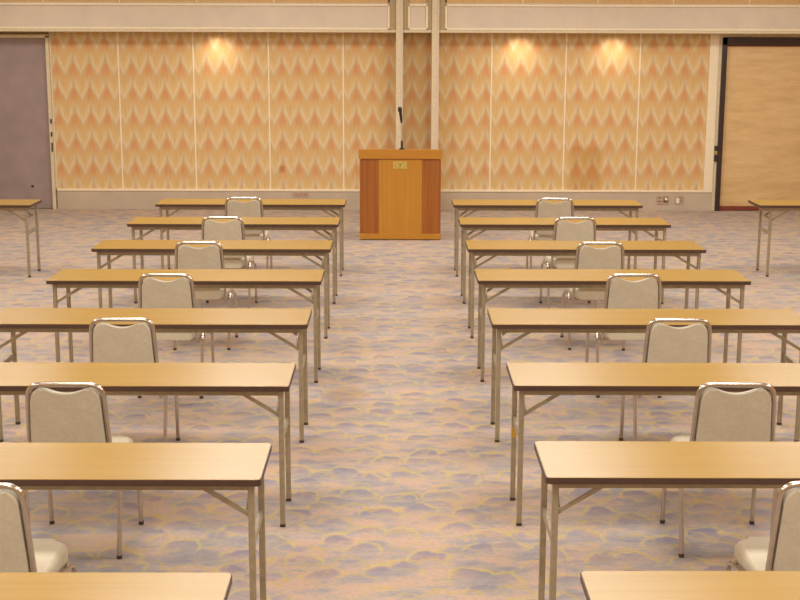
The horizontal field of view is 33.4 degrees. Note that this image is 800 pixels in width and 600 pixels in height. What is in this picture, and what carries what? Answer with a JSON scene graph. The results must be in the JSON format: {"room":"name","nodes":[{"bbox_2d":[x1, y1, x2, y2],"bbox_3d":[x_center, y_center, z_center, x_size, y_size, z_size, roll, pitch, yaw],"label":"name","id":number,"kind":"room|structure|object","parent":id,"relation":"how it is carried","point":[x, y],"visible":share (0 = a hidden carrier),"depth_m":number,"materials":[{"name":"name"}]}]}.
{"room":"lecture hall","nodes":[
{"label":"lecture hall","id":0,"kind":"room"},
{"bbox_2d":[0,208,799,599],"bbox_3d":[-0.027,0.785,8.057,14.800,0.120,20.900,0,11,0],"label":"floor","id":1,"kind":"structure","parent":0,"point":[400,476],"depth_m":7.95,"materials":[{"name":"carpet"}]},
{"bbox_2d":[0,199,41,276],"bbox_3d":[-4.386,-0.596,12.841,1.800,0.700,0.450,0,11,0],"label":"folding table","id":2,"kind":"object","parent":1,"relation":"on","point":[10,205],"visible":1,"depth_m":12.72,"materials":[{"name":"brown wood"}]},
{"bbox_2d":[0,482,76,571],"bbox_3d":[-1.423,0.963,4.742,0.448,0.815,0.484,0,11,0],"label":"chair","id":3,"kind":"object","parent":1,"relation":"on","point":[19,552],"visible":0.57,"depth_m":4.50,"materials":[{"name":"beige fabric"}]},
{"bbox_2d":[23,382,143,558],"bbox_3d":[-1.439,0.708,6.026,0.448,0.815,0.484,0,11,0],"label":"chair","id":4,"kind":"object","parent":1,"relation":"on","point":[81,416],"visible":0.47,"depth_m":5.76,"materials":[{"name":"beige fabric"}]},
{"bbox_2d":[0,572,231,599],"bbox_3d":[-1.401,1.200,3.839,1.800,0.700,0.450,0,11,0],"label":"folding table","id":5,"kind":"object","parent":1,"relation":"on","point":[13,585],"visible":1,"depth_m":3.89,"materials":[{"name":"beige paint"}]},
{"bbox_2d":[89,318,179,442],"bbox_3d":[-1.475,0.449,7.329,0.448,0.815,0.484,0,11,-2],"label":"chair","id":6,"kind":"object","parent":1,"relation":"on","point":[108,343],"visible":0.36,"depth_m":7.06,"materials":[{"name":"beige fabric"}]},
{"bbox_2d":[0,442,271,599],"bbox_3d":[-1.405,0.948,5.109,1.800,0.700,0.450,0,11,0],"label":"folding table","id":7,"kind":"object","parent":1,"relation":"on","point":[207,467],"visible":0.98,"depth_m":4.97,"materials":[{"name":"beige paint"}]},
{"bbox_2d":[0,362,295,526],"bbox_3d":[-1.411,0.694,6.393,1.800,0.700,0.450,0,11,0],"label":"folding table","id":8,"kind":"object","parent":1,"relation":"on","point":[247,380],"visible":0.98,"depth_m":6.27,"materials":[{"name":"beige paint"}]},
{"bbox_2d":[0,308,311,442],"bbox_3d":[-1.417,0.435,7.697,1.800,0.700,0.450,0,11,0],"label":"folding table","id":9,"kind":"object","parent":1,"relation":"on","point":[272,321],"visible":0.98,"depth_m":7.56,"materials":[{"name":"beige paint"}]},
{"bbox_2d":[138,273,214,398],"bbox_3d":[-1.462,0.190,8.637,0.448,0.815,0.484,0,11,1],"label":"chair","id":10,"kind":"object","parent":1,"relation":"on","point":[152,293],"visible":0.5,"depth_m":8.37,"materials":[{"name":"beige fabric"}]},
{"bbox_2d":[46,269,324,382],"bbox_3d":[-1.418,0.175,9.004,1.800,0.700,0.450,0,11,0],"label":"folding table","id":11,"kind":"object","parent":1,"relation":"on","point":[291,279],"visible":0.83,"depth_m":8.84,"materials":[{"name":"beige paint"}]},
{"bbox_2d":[173,241,237,349],"bbox_3d":[-1.461,-0.069,9.941,0.448,0.815,0.484,0,11,-1],"label":"chair","id":12,"kind":"object","parent":1,"relation":"on","point":[186,257],"visible":0.66,"depth_m":9.67,"materials":[{"name":"beige fabric"}]},
{"bbox_2d":[91,240,332,338],"bbox_3d":[-1.424,-0.084,10.308,1.800,0.700,0.450,0,11,0],"label":"folding table","id":13,"kind":"object","parent":1,"relation":"on","point":[304,248],"visible":0.77,"depth_m":10.13,"materials":[{"name":"beige paint"}]},
{"bbox_2d":[200,216,257,307],"bbox_3d":[-1.458,-0.331,11.259,0.448,0.815,0.484,0,11,0],"label":"chair","id":14,"kind":"object","parent":1,"relation":"on","point":[212,230],"visible":0.66,"depth_m":10.99,"materials":[{"name":"beige fabric"}]},
{"bbox_2d":[127,217,339,303],"bbox_3d":[-1.426,-0.345,11.626,1.800,0.700,0.450,0,11,0],"label":"folding table","id":15,"kind":"object","parent":1,"relation":"on","point":[138,223],"visible":0.91,"depth_m":11.44,"materials":[{"name":"beige paint"}]},
{"bbox_2d":[225,197,272,268],"bbox_3d":[-1.445,-0.592,12.576,0.448,0.815,0.484,0,11,-1],"label":"chair","id":16,"kind":"object","parent":1,"relation":"on","point":[253,208],"visible":0.39,"depth_m":12.30,"materials":[{"name":"beige fabric"}]},
{"bbox_2d":[155,199,345,275],"bbox_3d":[-1.425,-0.607,12.943,1.800,0.700,0.450,0,11,0],"label":"folding table","id":17,"kind":"object","parent":1,"relation":"on","point":[164,204],"visible":0.88,"depth_m":12.74,"materials":[{"name":"brown wood"}]},
{"bbox_2d":[359,149,441,238],"bbox_3d":[0.002,-1.233,15.272,0.936,1.016,0.520,0,11,0],"label":"lectern","id":18,"kind":"object","parent":1,"relation":"on","point":[400,190],"visible":0.99,"depth_m":15.04,"materials":[{"name":"brown wood"}]},
{"bbox_2d":[398,107,404,149],"bbox_3d":[0.012,-1.938,15.041,0.079,0.479,0.059,0,11,0],"label":"microphone","id":19,"kind":"object","parent":18,"relation":"on","point":[399,108],"visible":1,"depth_m":15.03,"materials":[{"name":"black plastic"}]},
{"bbox_2d":[452,199,642,276],"bbox_3d":[1.407,-0.599,12.950,1.800,0.700,0.450,0,11,0],"label":"folding table","id":20,"kind":"object","parent":1,"relation":"on","point":[465,205],"visible":0.78,"depth_m":12.75,"materials":[{"name":"beige paint"}]},
{"bbox_2d":[526,198,573,268],"bbox_3d":[1.432,-0.585,12.584,0.448,0.815,0.484,0,11,1],"label":"chair","id":21,"kind":"object","parent":1,"relation":"on","point":[544,209],"visible":0.34,"depth_m":12.31,"materials":[{"name":"beige fabric"}]},
{"bbox_2d":[458,217,670,303],"bbox_3d":[1.413,-0.343,11.659,1.800,0.700,0.450,0,11,0],"label":"folding table","id":22,"kind":"object","parent":1,"relation":"on","point":[466,223],"visible":0.9,"depth_m":11.46,"materials":[{"name":"beige paint"}]},
{"bbox_2d":[539,217,597,308],"bbox_3d":[1.440,-0.328,11.292,0.448,0.815,0.484,0,11,-1],"label":"chair","id":23,"kind":"object","parent":1,"relation":"on","point":[563,230],"visible":0.55,"depth_m":11.02,"materials":[{"name":"beige fabric"}]},
{"bbox_2d":[465,240,705,337],"bbox_3d":[1.411,-0.081,10.338,1.800,0.700,0.450,0,11,0],"label":"folding table","id":24,"kind":"object","parent":1,"relation":"on","point":[480,248],"visible":0.89,"depth_m":10.16,"materials":[{"name":"beige paint"}]},
{"bbox_2d":[560,242,624,350],"bbox_3d":[1.457,-0.066,9.972,0.448,0.815,0.484,0,11,1],"label":"chair","id":25,"kind":"object","parent":1,"relation":"on","point":[587,257],"visible":0.6,"depth_m":9.70,"materials":[{"name":"beige fabric"}]},
{"bbox_2d":[474,269,750,381],"bbox_3d":[1.411,0.175,9.052,1.800,0.700,0.450,0,11,0],"label":"folding table","id":26,"kind":"object","parent":1,"relation":"on","point":[507,279],"visible":0.79,"depth_m":8.89,"materials":[{"name":"beige paint"}]},
{"bbox_2d":[585,273,661,397],"bbox_3d":[1.469,0.189,8.685,0.448,0.815,0.484,0,11,-1],"label":"chair","id":27,"kind":"object","parent":1,"relation":"on","point":[620,293],"visible":0.43,"depth_m":8.42,"materials":[{"name":"beige fabric"}]},
{"bbox_2d":[487,308,799,441],"bbox_3d":[1.413,0.438,7.724,1.800,0.700,0.450,0,11,0],"label":"folding table","id":28,"kind":"object","parent":1,"relation":"on","point":[526,321],"visible":0.98,"depth_m":7.59,"materials":[{"name":"beige paint"}]},
{"bbox_2d":[506,362,799,525],"bbox_3d":[1.422,0.696,6.424,1.800,0.700,0.450,0,11,0],"label":"folding table","id":29,"kind":"object","parent":1,"relation":"on","point":[528,378],"visible":0.98,"depth_m":6.28,"materials":[{"name":"beige paint"}]},
{"bbox_2d":[619,318,711,440],"bbox_3d":[1.480,0.453,7.358,0.448,0.815,0.484,0,11,1],"label":"chair","id":30,"kind":"object","parent":1,"relation":"on","point":[663,343],"visible":0.36,"depth_m":7.09,"materials":[{"name":"beige fabric"}]},
{"bbox_2d":[534,441,799,599],"bbox_3d":[1.431,0.949,5.150,1.800,0.700,0.450,0,11,0],"label":"folding table","id":31,"kind":"object","parent":1,"relation":"on","point":[597,465],"visible":0.98,"depth_m":5.02,"materials":[{"name":"beige paint"}]},
{"bbox_2d":[580,571,799,599],"bbox_3d":[1.440,1.203,3.868,1.800,0.700,0.450,0,11,0],"label":"folding table","id":32,"kind":"object","parent":1,"relation":"on","point":[596,585],"visible":1,"depth_m":3.91,"materials":[{"name":"beige paint"}]},
{"bbox_2d":[660,382,777,557],"bbox_3d":[1.459,0.711,6.057,0.448,0.815,0.484,0,11,1],"label":"chair","id":33,"kind":"object","parent":1,"relation":"on","point":[719,415],"visible":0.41,"depth_m":5.79,"materials":[{"name":"beige fabric"}]},
{"bbox_2d":[725,481,799,570],"bbox_3d":[1.443,0.963,4.783,0.448,0.815,0.484,0,11,0],"label":"chair","id":34,"kind":"object","parent":1,"relation":"on","point":[780,551],"visible":0.56,"depth_m":4.55,"materials":[{"name":"beige fabric"}]},
{"bbox_2d":[748,200,799,276],"bbox_3d":[4.327,-0.600,13.000,1.800,0.700,0.450,0,11,0],"label":"folding table","id":35,"kind":"object","parent":1,"relation":"on","point":[764,205],"visible":1,"depth_m":12.85,"materials":[{"name":"brown wood"}]},
{"bbox_2d":[0,0,799,208],"bbox_3d":[-0.051,-2.961,17.377,14.400,3.600,0.478,0,11,0],"label":"wall","id":36,"kind":"structure","parent":0,"point":[134,110],"depth_m":17.50,"materials":[{"name":"paint"}]},
{"bbox_2d":[0,34,57,208],"bbox_3d":[-5.146,-2.329,17.520,1.175,2.275,0.112,0,11,0],"label":"door","id":37,"kind":"structure","parent":36,"relation":"in","point":[27,161],"depth_m":17.52,"materials":[{"name":"grey paint"}]},
{"bbox_2d":[49,32,57,188],"bbox_3d":[-4.544,-2.484,17.502,0.027,2.046,0.050,0,11,0],"label":"trim","id":38,"kind":"structure","parent":36,"relation":"attached to","point":[50,45],"depth_m":17.48,"materials":[{"name":"beige paint"}]},
{"bbox_2d":[0,0,395,32],"bbox_3d":[-3.649,-4.082,17.035,7.197,1.288,0.350,0,11,0],"label":"trim","id":39,"kind":"structure","parent":36,"relation":"attached to","point":[14,16],"depth_m":16.98,"materials":[{"name":"beige paint"}]},
{"bbox_2d":[57,188,359,209],"bbox_3d":[-2.303,-1.341,17.730,4.487,0.272,0.062,0,11,0],"label":"baseboard","id":40,"kind":"structure","parent":36,"relation":"attached to","point":[68,198],"depth_m":17.70,"materials":[{"name":"beige paint"}]},
{"bbox_2d":[292,192,308,196],"bbox_3d":[-1.319,-1.400,17.696,0.212,0.054,0.012,0,11,0],"label":"wall socket","id":41,"kind":"object","parent":36,"relation":"attached to","point":[295,194],"visible":1,"depth_m":17.69,"materials":[{"name":"brown plastic"}]},
{"bbox_2d":[396,0,402,148],"bbox_3d":[-0.007,-2.938,17.262,0.093,3.600,0.373,0,11,0],"label":"trim","id":42,"kind":"structure","parent":36,"relation":"attached to","point":[399,3],"depth_m":17.07,"materials":[{"name":"beige paint"}]},
{"bbox_2d":[403,0,431,32],"bbox_3d":[0.225,-4.073,17.049,0.365,1.288,0.350,0,11,0],"label":"trim","id":43,"kind":"structure","parent":36,"relation":"attached to","point":[417,17],"depth_m":16.98,"materials":[{"name":"beige paint"}]},
{"bbox_2d":[430,0,439,148],"bbox_3d":[0.452,-2.937,17.264,0.095,3.600,0.373,0,11,0],"label":"trim","id":44,"kind":"structure","parent":36,"relation":"attached to","point":[434,129],"depth_m":17.11,"materials":[{"name":"beige paint"}]},
{"bbox_2d":[441,189,711,210],"bbox_3d":[2.319,-1.330,17.747,3.650,0.272,0.062,0,11,0],"label":"baseboard","id":45,"kind":"structure","parent":36,"relation":"attached to","point":[693,200],"depth_m":17.72,"materials":[{"name":"beige paint"}]},
{"bbox_2d":[439,0,799,33],"bbox_3d":[3.828,-4.065,17.062,6.650,1.288,0.350,0,11,0],"label":"trim","id":46,"kind":"structure","parent":36,"relation":"attached to","point":[453,17],"depth_m":17.00,"materials":[{"name":"beige paint"}]},
{"bbox_2d":[656,195,668,203],"bbox_3d":[3.489,-1.329,17.712,0.165,0.125,0.038,0,11,0],"label":"wall socket","id":47,"kind":"object","parent":36,"relation":"attached to","point":[660,199],"visible":1,"depth_m":17.72,"materials":[{"name":"brown plastic"}]},
{"bbox_2d":[675,195,683,203],"bbox_3d":[3.709,-1.331,17.726,0.115,0.120,0.012,0,11,0],"label":"wall socket","id":48,"kind":"object","parent":36,"relation":"attached to","point":[678,198],"visible":1,"depth_m":17.72,"materials":[{"name":"beige plastic"}]},
{"bbox_2d":[703,34,719,189],"bbox_3d":[4.086,-2.463,17.528,0.118,2.046,0.060,0,11,0],"label":"trim","id":49,"kind":"structure","parent":36,"relation":"attached to","point":[714,38],"depth_m":17.50,"materials":[{"name":"beige paint"}]},
{"bbox_2d":[711,34,799,210],"bbox_3d":[5.046,-2.329,17.564,1.802,2.318,0.048,0,11,0],"label":"trim","id":50,"kind":"structure","parent":36,"relation":"attached to","point":[721,35],"depth_m":17.42,"materials":[{"name":"beige paint"}]},
{"bbox_2d":[714,38,799,210],"bbox_3d":[4.940,-2.300,17.563,1.574,2.262,0.100,0,11,0],"label":"door","id":51,"kind":"structure","parent":36,"relation":"in","point":[757,151],"depth_m":17.56,"materials":[{"name":"beige wood"}]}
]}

